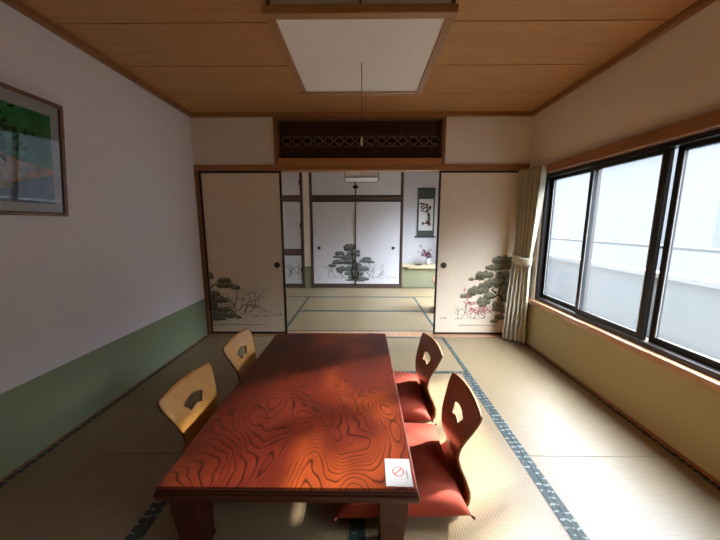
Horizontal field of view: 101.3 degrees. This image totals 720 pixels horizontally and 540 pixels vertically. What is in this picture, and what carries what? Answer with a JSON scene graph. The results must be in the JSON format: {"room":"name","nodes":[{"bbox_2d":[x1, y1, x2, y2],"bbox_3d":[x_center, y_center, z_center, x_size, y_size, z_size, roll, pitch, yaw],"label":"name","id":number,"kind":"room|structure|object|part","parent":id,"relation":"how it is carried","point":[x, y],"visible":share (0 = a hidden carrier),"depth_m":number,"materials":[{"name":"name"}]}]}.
{"room":"traditional dwelling","nodes":[
{"label":"traditional dwelling","id":0,"kind":"room"},
{"bbox_2d":[0,1,207,479],"bbox_3d":[-1.779,-0.328,2.558,0.120,2.380,7.120,0,9,1],"label":"wall","id":1,"kind":"structure","parent":0,"point":[96,299],"depth_m":1.90,"materials":[{"name":"white paint"}]},
{"bbox_2d":[0,82,68,216],"bbox_3d":[-1.678,-0.545,1.273,0.083,0.599,0.800,0,9,1],"label":"framed picture","id":2,"kind":"object","parent":1,"relation":"attached to","point":[33,177],"visible":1,"depth_m":1.50,"materials":[{"name":"green paper"}]},
{"bbox_2d":[0,100,54,203],"bbox_3d":[-1.678,-0.540,1.274,0.003,0.460,0.676,6,9,0],"label":"painting","id":3,"kind":"object","parent":2,"relation":"attached to","point":[26,164],"depth_m":1.48},
{"bbox_2d":[0,0,192,117],"bbox_3d":[-1.716,-1.237,0.920,0.035,0.040,4.165,0,9,1],"label":"trim","id":4,"kind":"structure","parent":1,"relation":"attached to","point":[17,5],"depth_m":1.82,"materials":[{"name":"brown wood"}]},
{"bbox_2d":[0,335,205,482],"bbox_3d":[-1.732,1.045,1.243,0.007,0.012,4.100,0,9,1],"label":"baseboard","id":5,"kind":"structure","parent":1,"relation":"attached to","point":[111,402],"depth_m":1.83,"materials":[{"name":"brown wood"}]},
{"bbox_2d":[194,171,211,333],"bbox_3d":[-1.698,-0.159,3.241,0.030,1.775,0.130,0,9,1],"label":"trim","id":6,"kind":"structure","parent":1,"relation":"attached to","point":[196,173],"depth_m":3.17,"materials":[{"name":"brown wood"}]},
{"bbox_2d":[302,172,310,286],"bbox_3d":[-1.009,-0.817,5.761,0.118,2.300,0.305,0,9,1],"label":"column","id":7,"kind":"structure","parent":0,"point":[305,175],"depth_m":5.61,"materials":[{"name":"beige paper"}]},
{"bbox_2d":[19,0,697,111],"bbox_3d":[0.004,-1.546,2.451,3.685,0.100,7.320,0,9,1],"label":"ceiling","id":8,"kind":"structure","parent":0,"point":[202,55],"depth_m":1.87,"materials":[{"name":"brown wood"}]},
{"bbox_2d":[263,0,458,145],"bbox_3d":[0.004,-0.944,1.314,0.664,0.740,0.648,0,9,1],"label":"pendant lamp","id":9,"kind":"object","parent":8,"relation":"hanging from","point":[328,47],"visible":1,"depth_m":1.16,"materials":[{"name":"brown wood"}]},
{"bbox_3d":[0.001,-0.951,1.001,0.636,0.106,0.003,0,9,1],"label":"pane","id":10,"kind":"part","parent":9,"relation":"part of","materials":[{"name":"paper"}]},
{"bbox_2d":[276,19,444,91],"bbox_3d":[0.004,-0.928,1.317,0.600,0.004,0.584,0,9,1],"label":"diffuser","id":11,"kind":"object","parent":9,"relation":"attached to","point":[323,55],"depth_m":1.23,"materials":[{"name":"white plastic"}]},
{"bbox_3d":[0.004,-0.994,1.306,0.664,0.150,0.648,0,9,1],"label":"frame","id":12,"kind":"part","parent":9,"relation":"part of","materials":[{"name":"brown wood"}]},
{"bbox_3d":[0.007,-0.770,1.341,0.003,0.316,0.003,0,9,1],"label":"pull cord","id":13,"kind":"part","parent":9,"relation":"part of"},
{"bbox_2d":[344,172,378,181],"bbox_3d":[0.023,-1.553,4.312,0.495,0.460,0.495,0,9,1],"label":"pendant lamp","id":14,"kind":"object","parent":8,"relation":"hanging from","point":[349,176],"visible":0.61,"depth_m":4.11,"materials":[{"name":"white plastic"}]},
{"bbox_3d":[0.021,-1.349,4.109,0.467,0.104,0.003,0,9,1],"label":"pane","id":15,"kind":"part","parent":14,"relation":"part of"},
{"bbox_3d":[0.023,-1.390,4.338,0.495,0.130,0.495,0,9,1],"label":"frame","id":16,"kind":"part","parent":14,"relation":"part of","materials":[{"name":"brown wood"}]},
{"bbox_2d":[345,178,377,181],"bbox_3d":[0.023,-1.334,4.346,0.471,0.004,0.471,0,9,1],"label":"diffuser","id":17,"kind":"object","parent":14,"relation":"attached to","point":[346,179],"depth_m":4.36,"materials":[{"name":"white plastic"}]},
{"bbox_2d":[191,116,532,164],"bbox_3d":[0.010,-1.339,3.040,3.445,0.510,0.090,0,9,1],"label":"wall partition","id":18,"kind":"structure","parent":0,"point":[247,140],"depth_m":3.00,"materials":[{"name":"beige paint"}]},
{"bbox_2d":[199,171,287,332],"bbox_3d":[-1.254,-0.158,3.217,0.860,1.768,0.024,0,9,1],"label":"sliding door","id":19,"kind":"structure","parent":18,"relation":"in","point":[242,211],"depth_m":3.20,"materials":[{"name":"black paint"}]},
{"bbox_2d":[209,272,280,324],"bbox_3d":[-1.267,0.321,3.284,0.786,0.621,0.001,0,9,1],"label":"painting","id":20,"kind":"object","parent":19,"relation":"attached to","point":[235,298],"depth_m":3.28,"materials":[{"name":"beige paper"}]},
{"bbox_2d":[273,116,446,164],"bbox_3d":[-0.004,-1.314,3.035,1.737,0.458,0.128,0,9,1],"label":"lattice","id":21,"kind":"object","parent":18,"relation":"in","point":[386,139],"visible":1,"depth_m":3.03,"materials":[{"name":"brown wood"}]},
{"bbox_3d":[-0.001,-1.119,3.065,1.660,0.062,0.128,0,9,1],"label":"rail","id":22,"kind":"part","parent":21,"relation":"part of","materials":[{"name":"brown wood"}]},
{"bbox_3d":[0.010,-1.326,3.027,1.645,0.078,0.015,0,9,1],"label":"hexagon chain","id":23,"kind":"part","parent":21,"relation":"part of","materials":[{"name":"brown wood"}]},
{"bbox_2d":[193,164,529,171],"bbox_3d":[0.010,-1.061,3.083,3.445,0.057,0.130,0,9,1],"label":"trim","id":24,"kind":"structure","parent":18,"relation":"attached to","point":[333,167],"depth_m":3.02,"materials":[{"name":"brown wood"}]},
{"bbox_2d":[192,111,534,117],"bbox_3d":[0.009,-1.552,2.944,3.445,0.040,0.035,0,9,1],"label":"trim","id":25,"kind":"structure","parent":18,"relation":"attached to","point":[442,113],"depth_m":2.93,"materials":[{"name":"brown wood"}]},
{"bbox_2d":[433,171,517,333],"bbox_3d":[1.250,-0.154,3.192,0.853,1.768,0.024,0,9,1],"label":"sliding door","id":26,"kind":"structure","parent":18,"relation":"in","point":[477,209],"depth_m":3.18,"materials":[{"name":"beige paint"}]},
{"bbox_2d":[443,255,511,325],"bbox_3d":[1.272,0.231,3.244,0.762,0.810,0.001,0,9,1],"label":"painting","id":27,"kind":"object","parent":26,"relation":"attached to","point":[475,287],"depth_m":3.24,"materials":[{"name":"beige paper"}]},
{"bbox_2d":[402,267,434,287],"bbox_3d":[1.290,0.143,5.768,0.935,0.400,0.040,0,9,1],"label":"wall","id":28,"kind":"structure","parent":0,"point":[411,278],"depth_m":5.75,"materials":[{"name":"green paint"}]},
{"bbox_2d":[402,263,435,268],"bbox_3d":[1.291,-0.088,5.917,0.935,0.050,0.492,0,9,1],"label":"shelf","id":29,"kind":"object","parent":28,"relation":"on","point":[404,265],"visible":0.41,"depth_m":5.70,"materials":[{"name":"beige wood"}]},
{"bbox_3d":[1.358,-0.175,5.890,0.104,0.130,0.104,0,9,1],"label":"vase","id":30,"kind":"object","parent":29,"relation":"on","visible":0},
{"bbox_2d":[419,246,431,258],"bbox_3d":[1.301,-0.338,5.867,0.298,0.342,0.093,0,9,1],"label":"flower spray","id":31,"kind":"object","parent":30,"relation":"in","point":[427,253],"visible":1,"depth_m":5.87,"materials":[{"name":"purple plant"}]},
{"bbox_2d":[402,172,438,262],"bbox_3d":[1.294,-0.879,6.095,0.935,2.380,0.100,0,9,1],"label":"wall","id":32,"kind":"structure","parent":0,"point":[411,251],"depth_m":6.02,"materials":[{"name":"paint"}]},
{"bbox_2d":[415,185,435,236],"bbox_3d":[1.338,-1.188,5.972,0.430,1.045,0.026,0,9,1],"label":"scroll","id":33,"kind":"object","parent":32,"relation":"hanging from","point":[426,196],"visible":1,"depth_m":5.98,"materials":[{"name":"fabric"}]},
{"bbox_2d":[419,203,431,225],"bbox_3d":[1.325,-1.125,5.988,0.254,0.474,0.001,0,9,1],"label":"painting","id":34,"kind":"object","parent":33,"relation":"attached to","point":[425,209],"depth_m":5.99,"materials":[{"name":"white paper"}]},
{"bbox_2d":[525,0,719,481],"bbox_3d":[1.781,-0.323,2.523,0.110,2.380,7.120,0,9,1],"label":"wall","id":35,"kind":"structure","parent":0,"point":[673,78],"depth_m":1.81,"materials":[{"name":"beige paint"}]},
{"bbox_2d":[502,164,547,343],"bbox_3d":[1.636,-0.114,2.944,0.142,1.753,0.314,-4,10,-23],"label":"curtain","id":36,"kind":"object","parent":35,"relation":"hanging from","point":[531,182],"visible":1,"depth_m":2.96,"materials":[{"name":"fabric"}]},
{"bbox_2d":[525,341,719,485],"bbox_3d":[1.708,1.047,1.209,0.007,0.018,4.100,0,9,1],"label":"baseboard","id":37,"kind":"structure","parent":35,"relation":"attached to","point":[694,465],"depth_m":1.80,"materials":[{"name":"brown wood"}]},
{"bbox_2d":[528,298,719,393],"bbox_3d":[1.750,0.450,2.082,0.120,0.044,1.890,0,9,1],"label":"trim","id":38,"kind":"structure","parent":35,"relation":"attached to","point":[707,381],"depth_m":1.78,"materials":[{"name":"brown wood"}]},
{"bbox_2d":[532,0,716,115],"bbox_3d":[1.693,-1.231,0.886,0.035,0.040,4.165,0,9,1],"label":"trim","id":39,"kind":"structure","parent":35,"relation":"attached to","point":[699,5],"depth_m":1.81,"materials":[{"name":"brown wood"}]},
{"bbox_2d":[535,128,719,379],"bbox_3d":[1.776,-0.162,1.971,0.088,1.198,1.780,0,9,1],"label":"window","id":40,"kind":"structure","parent":35,"relation":"in","point":[707,365],"depth_m":1.79,"materials":[{"name":"black metal"},{"name":"dark bronze aluminium"}]},
{"bbox_3d":[1.794,-0.252,2.551,0.026,1.148,0.555,0,9,1],"label":"sash","id":41,"kind":"part","parent":40,"relation":"part of","materials":[{"name":"brown metal"}]},
{"bbox_3d":[1.758,-0.171,2.030,0.026,1.148,0.590,0,9,1],"label":"sash","id":42,"kind":"part","parent":40,"relation":"part of","materials":[{"name":"brown metal"}]},
{"bbox_3d":[1.782,-0.076,1.422,0.026,1.148,0.620,0,9,1],"label":"sash","id":43,"kind":"part","parent":40,"relation":"part of","materials":[{"name":"brown metal"}]},
{"bbox_2d":[546,109,719,173],"bbox_3d":[1.719,-0.797,1.888,0.062,0.077,1.890,0,9,1],"label":"trim","id":44,"kind":"structure","parent":35,"relation":"attached to","point":[708,121],"depth_m":1.74,"materials":[{"name":"brown wood"}]},
{"bbox_3d":[0.004,0.865,2.827,3.685,0.120,7.320,0,9,1],"label":"floor","id":45,"kind":"structure","parent":0,"visible":0},
{"bbox_2d":[0,452,180,539],"bbox_3d":[-1.319,1.137,0.781,0.838,0.032,1.665,0,9,1],"label":"mat","id":46,"kind":"object","parent":45,"relation":"on","point":[54,496],"visible":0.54,"depth_m":1.35,"materials":[{"name":"beige wicker"}]},
{"bbox_2d":[44,336,273,453],"bbox_3d":[-1.302,0.879,2.436,0.838,0.032,1.681,0,9,1],"label":"mat","id":47,"kind":"object","parent":45,"relation":"on","point":[133,423],"visible":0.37,"depth_m":1.93,"materials":[{"name":"beige wicker"}]},
{"bbox_2d":[133,501,356,539],"bbox_3d":[-0.449,1.002,1.652,0.881,0.032,1.661,0,9,1],"label":"mat","id":48,"kind":"object","parent":45,"relation":"on","point":[232,520],"visible":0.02,"depth_m":1.23,"materials":[{"name":"beige wicker"}]},
{"bbox_2d":[157,363,217,458],"bbox_3d":[-0.697,0.770,1.502,0.405,0.464,0.380,1,9,6],"label":"chair","id":49,"kind":"object","parent":48,"relation":"on","point":[189,422],"visible":0.33,"depth_m":1.47,"materials":[{"name":"brown wood"}]},
{"bbox_2d":[222,328,255,381],"bbox_3d":[-0.675,0.682,2.064,0.405,0.464,0.380,1,9,3],"label":"chair","id":50,"kind":"object","parent":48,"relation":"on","point":[243,338],"visible":0.31,"depth_m":2.03,"materials":[{"name":"brown wood"}]},
{"bbox_2d":[153,333,419,539],"bbox_3d":[-0.248,0.801,1.767,0.922,0.328,1.481,0,9,1],"label":"table","id":51,"kind":"object","parent":48,"relation":"on","point":[316,417],"visible":0.96,"depth_m":1.25,"materials":[{"name":"red wood"}]},
{"bbox_3d":[-0.630,0.932,1.123,0.105,0.268,0.105,0,9,1],"label":"leg","id":52,"kind":"part","parent":51,"relation":"part of","materials":[{"name":"red wood"}]},
{"bbox_3d":[0.121,0.933,1.115,0.105,0.268,0.105,0,9,1],"label":"leg","id":53,"kind":"part","parent":51,"relation":"part of","materials":[{"name":"red wood"}]},
{"bbox_2d":[385,459,412,486],"bbox_3d":[0.140,0.741,1.083,0.094,0.002,0.122,0,9,2],"label":"card","id":54,"kind":"object","parent":51,"relation":"on","point":[397,471],"visible":1,"depth_m":1.08,"materials":[{"name":"white paper"}]},
{"bbox_2d":[281,172,304,287],"bbox_3d":[-1.372,-0.810,5.809,0.604,2.270,0.420,0,9,1],"label":"closet","id":55,"kind":"object","parent":45,"relation":"on","point":[292,187],"visible":0.62,"depth_m":5.62,"materials":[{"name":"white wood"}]},
{"bbox_3d":[-1.377,-1.627,5.500,0.502,0.464,0.014,0,9,1],"label":"paper panel","id":56,"kind":"part","parent":55,"relation":"part of","materials":[{"name":"white paper"}]},
{"bbox_3d":[-1.377,-0.846,5.622,0.502,0.894,0.014,0,9,1],"label":"paper panel","id":57,"kind":"part","parent":55,"relation":"part of","materials":[{"name":"white paper"}]},
{"bbox_3d":[-1.377,-0.008,5.753,0.502,0.557,0.014,0,9,1],"label":"paper panel","id":58,"kind":"part","parent":55,"relation":"part of","materials":[{"name":"white paper"}]},
{"bbox_2d":[287,263,301,278],"bbox_3d":[-1.335,-0.006,5.745,0.406,0.384,0.001,0,9,1],"label":"painting","id":59,"kind":"object","parent":55,"relation":"attached to","point":[288,263],"depth_m":5.75},
{"bbox_2d":[286,297,309,327],"bbox_3d":[-1.284,0.598,4.238,0.838,0.032,1.634,0,9,1],"label":"mat","id":60,"kind":"object","parent":45,"relation":"on","point":[294,304],"visible":0.17,"depth_m":4.45,"materials":[{"name":"beige wicker"}]},
{"bbox_2d":[286,288,360,296],"bbox_3d":[-0.837,0.416,5.406,1.708,0.032,0.736,0,9,1],"label":"mat","id":61,"kind":"object","parent":45,"relation":"on","point":[290,292],"visible":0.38,"depth_m":5.36,"materials":[{"name":"beige wicker"}]},
{"bbox_2d":[206,331,501,337],"bbox_3d":[0.009,0.738,3.335,3.445,0.034,0.162,0,9,1],"label":"trim","id":62,"kind":"structure","parent":45,"relation":"on","point":[388,333],"depth_m":3.31,"materials":[{"name":"brown wood"}]},
{"bbox_2d":[309,172,403,287],"bbox_3d":[-0.066,-0.808,5.796,1.763,2.270,0.420,0,9,1],"label":"closet","id":63,"kind":"object","parent":45,"relation":"on","point":[356,228],"visible":0.99,"depth_m":5.61,"materials":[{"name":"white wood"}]},
{"bbox_3d":[-0.497,-1.628,5.491,0.809,0.459,0.014,0,9,1],"label":"paper panel","id":64,"kind":"part","parent":63,"relation":"part of","materials":[{"name":"white paper"}]},
{"bbox_3d":[-0.494,-0.508,5.678,0.813,1.569,0.014,0,9,1],"label":"paper panel","id":65,"kind":"part","parent":63,"relation":"part of","materials":[{"name":"white paper"}]},
{"bbox_2d":[317,244,354,280],"bbox_3d":[-0.468,-0.152,5.725,0.747,0.747,0.001,0,9,1],"label":"painting","id":66,"kind":"object","parent":63,"relation":"attached to","point":[335,262],"depth_m":5.73,"materials":[{"name":"white"}]},
{"bbox_2d":[356,250,395,281],"bbox_3d":[0.314,-0.093,5.702,0.771,0.646,0.001,0,9,1],"label":"painting","id":67,"kind":"object","parent":63,"relation":"attached to","point":[371,265],"depth_m":5.71,"materials":[{"name":"white paper"}]},
{"bbox_3d":[0.345,-1.627,5.483,0.834,0.459,0.014,0,9,1],"label":"paper panel","id":68,"kind":"part","parent":63,"relation":"part of","materials":[{"name":"white paper"}]},
{"bbox_3d":[0.343,-0.503,5.646,0.838,1.569,0.014,0,9,1],"label":"paper panel","id":69,"kind":"part","parent":63,"relation":"part of","materials":[{"name":"white paper"}]},
{"bbox_2d":[287,311,432,331],"bbox_3d":[0.007,0.663,3.820,1.748,0.032,0.814,0,9,1],"label":"mat","id":70,"kind":"object","parent":45,"relation":"on","point":[406,321],"visible":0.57,"depth_m":3.77,"materials":[{"name":"beige wicker"}]},
{"bbox_2d":[300,297,421,310],"bbox_3d":[0.015,0.537,4.628,1.748,0.032,0.818,0,9,1],"label":"mat","id":71,"kind":"object","parent":45,"relation":"on","point":[313,303],"visible":0.77,"depth_m":4.56,"materials":[{"name":"beige wicker"}]},
{"bbox_2d":[361,288,434,296],"bbox_3d":[0.885,0.420,5.382,1.733,0.032,0.722,0,9,1],"label":"mat","id":72,"kind":"object","parent":45,"relation":"on","point":[365,292],"visible":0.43,"depth_m":5.36,"materials":[{"name":"beige wicker"}]},
{"bbox_2d":[413,297,433,326],"bbox_3d":[1.313,0.602,4.212,0.853,0.032,1.634,0,9,1],"label":"mat","id":73,"kind":"object","parent":45,"relation":"on","point":[426,304],"visible":0.16,"depth_m":4.50,"materials":[{"name":"beige wicker"}]},
{"bbox_2d":[387,337,464,373],"bbox_3d":[0.005,0.813,2.862,1.763,0.032,0.793,0,9,1],"label":"mat","id":74,"kind":"object","parent":45,"relation":"on","point":[403,350],"visible":0.34,"depth_m":2.77,"materials":[{"name":"beige wicker"}]},
{"bbox_2d":[357,373,579,539],"bbox_3d":[0.434,1.003,1.643,0.880,0.032,1.661,0,9,1],"label":"mat","id":75,"kind":"object","parent":45,"relation":"on","point":[508,501],"visible":0.46,"depth_m":1.33,"materials":[{"name":"beige wicker"}]},
{"bbox_2d":[404,332,442,422],"bbox_3d":[0.300,0.696,1.974,0.405,0.464,0.380,-1,9,-5],"label":"chair","id":76,"kind":"object","parent":75,"relation":"on","point":[424,370],"visible":0.52,"depth_m":1.94,"materials":[{"name":"brown wood"}]},
{"bbox_2d":[394,371,433,421],"bbox_3d":[0.167,0.844,2.058,0.578,0.119,0.577,0,9,2],"label":"floor cushion","id":77,"kind":"object","parent":76,"relation":"on","point":[413,407],"visible":0.33,"depth_m":1.91,"materials":[{"name":"fabric"}]},
{"bbox_3d":[0.281,0.892,2.003,0.367,0.070,0.370,-1,9,-5],"label":"seat","id":78,"kind":"part","parent":76,"relation":"part of","materials":[{"name":"red fabric"}]},
{"bbox_3d":[0.454,0.660,1.983,0.094,0.396,0.380,-1,9,-5],"label":"backrest","id":79,"kind":"part","parent":76,"relation":"part of","materials":[{"name":"brown wood"}]},
{"bbox_2d":[441,372,482,506],"bbox_3d":[0.317,0.783,1.419,0.405,0.464,0.380,0,9,1],"label":"chair","id":80,"kind":"object","parent":75,"relation":"on","point":[457,433],"visible":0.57,"depth_m":1.38,"materials":[{"name":"brown wood"}]},
{"bbox_2d":[333,423,474,522],"bbox_3d":[0.173,0.937,1.460,0.578,0.119,0.578,0,9,-1],"label":"floor cushion","id":81,"kind":"object","parent":80,"relation":"on","point":[440,496],"visible":0.46,"depth_m":1.27,"materials":[{"name":"fabric"}]},
{"bbox_3d":[0.298,0.978,1.450,0.367,0.070,0.370,0,9,1],"label":"seat","id":82,"kind":"part","parent":80,"relation":"part of","materials":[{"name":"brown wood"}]},
{"bbox_2d":[441,337,679,456],"bbox_3d":[1.303,0.883,2.412,0.838,0.032,1.678,0,9,1],"label":"mat","id":83,"kind":"object","parent":45,"relation":"on","point":[544,411],"visible":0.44,"depth_m":2.00,"materials":[{"name":"beige wicker"}]},
{"bbox_2d":[523,456,719,539],"bbox_3d":[1.286,1.141,0.757,0.838,0.032,1.668,0,9,1],"label":"mat","id":84,"kind":"object","parent":45,"relation":"on","point":[601,498],"visible":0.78,"depth_m":1.35,"materials":[{"name":"beige wicker"}]},
{"bbox_3d":[2.310,1.016,2.665,0.830,0.130,11.000,0,9,1],"label":"floor","id":85,"kind":"structure","parent":0,"visible":0},
{"bbox_2d":[546,258,719,360],"bbox_3d":[2.675,0.516,2.584,0.100,0.883,11.000,0,9,1],"label":"parapet","id":86,"kind":"object","parent":85,"relation":"on","point":[690,320],"visible":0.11,"depth_m":2.74,"materials":[{"name":"concrete"}]},
{"bbox_2d":[549,254,719,288],"bbox_3d":[2.675,0.059,2.512,0.140,0.042,11.000,0,9,1],"label":"cap","id":87,"kind":"object","parent":86,"relation":"on","point":[705,282],"visible":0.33,"depth_m":2.75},
{"bbox_2d":[551,237,719,253],"bbox_3d":[2.675,-0.076,2.491,0.036,0.256,11.000,0,9,1],"label":"handrail","id":88,"kind":"object","parent":87,"relation":"on","point":[684,248],"visible":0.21,"depth_m":2.80,"materials":[{"name":"white metal"}]},
{"label":"outside","id":89,"kind":"structure","parent":0,"visible":0},
{"bbox_2d":[706,253,719,279],"bbox_3d":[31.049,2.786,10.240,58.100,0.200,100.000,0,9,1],"label":"ground","id":90,"kind":"structure","parent":89,"point":[713,270],"depth_m":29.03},
{"bbox_2d":[550,143,719,277],"bbox_3d":[6.267,-1.516,11.542,0.300,7.900,12.600,0,9,1],"label":"wall","id":91,"kind":"structure","parent":90,"relation":"on","point":[628,191],"depth_m":6.42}
]}

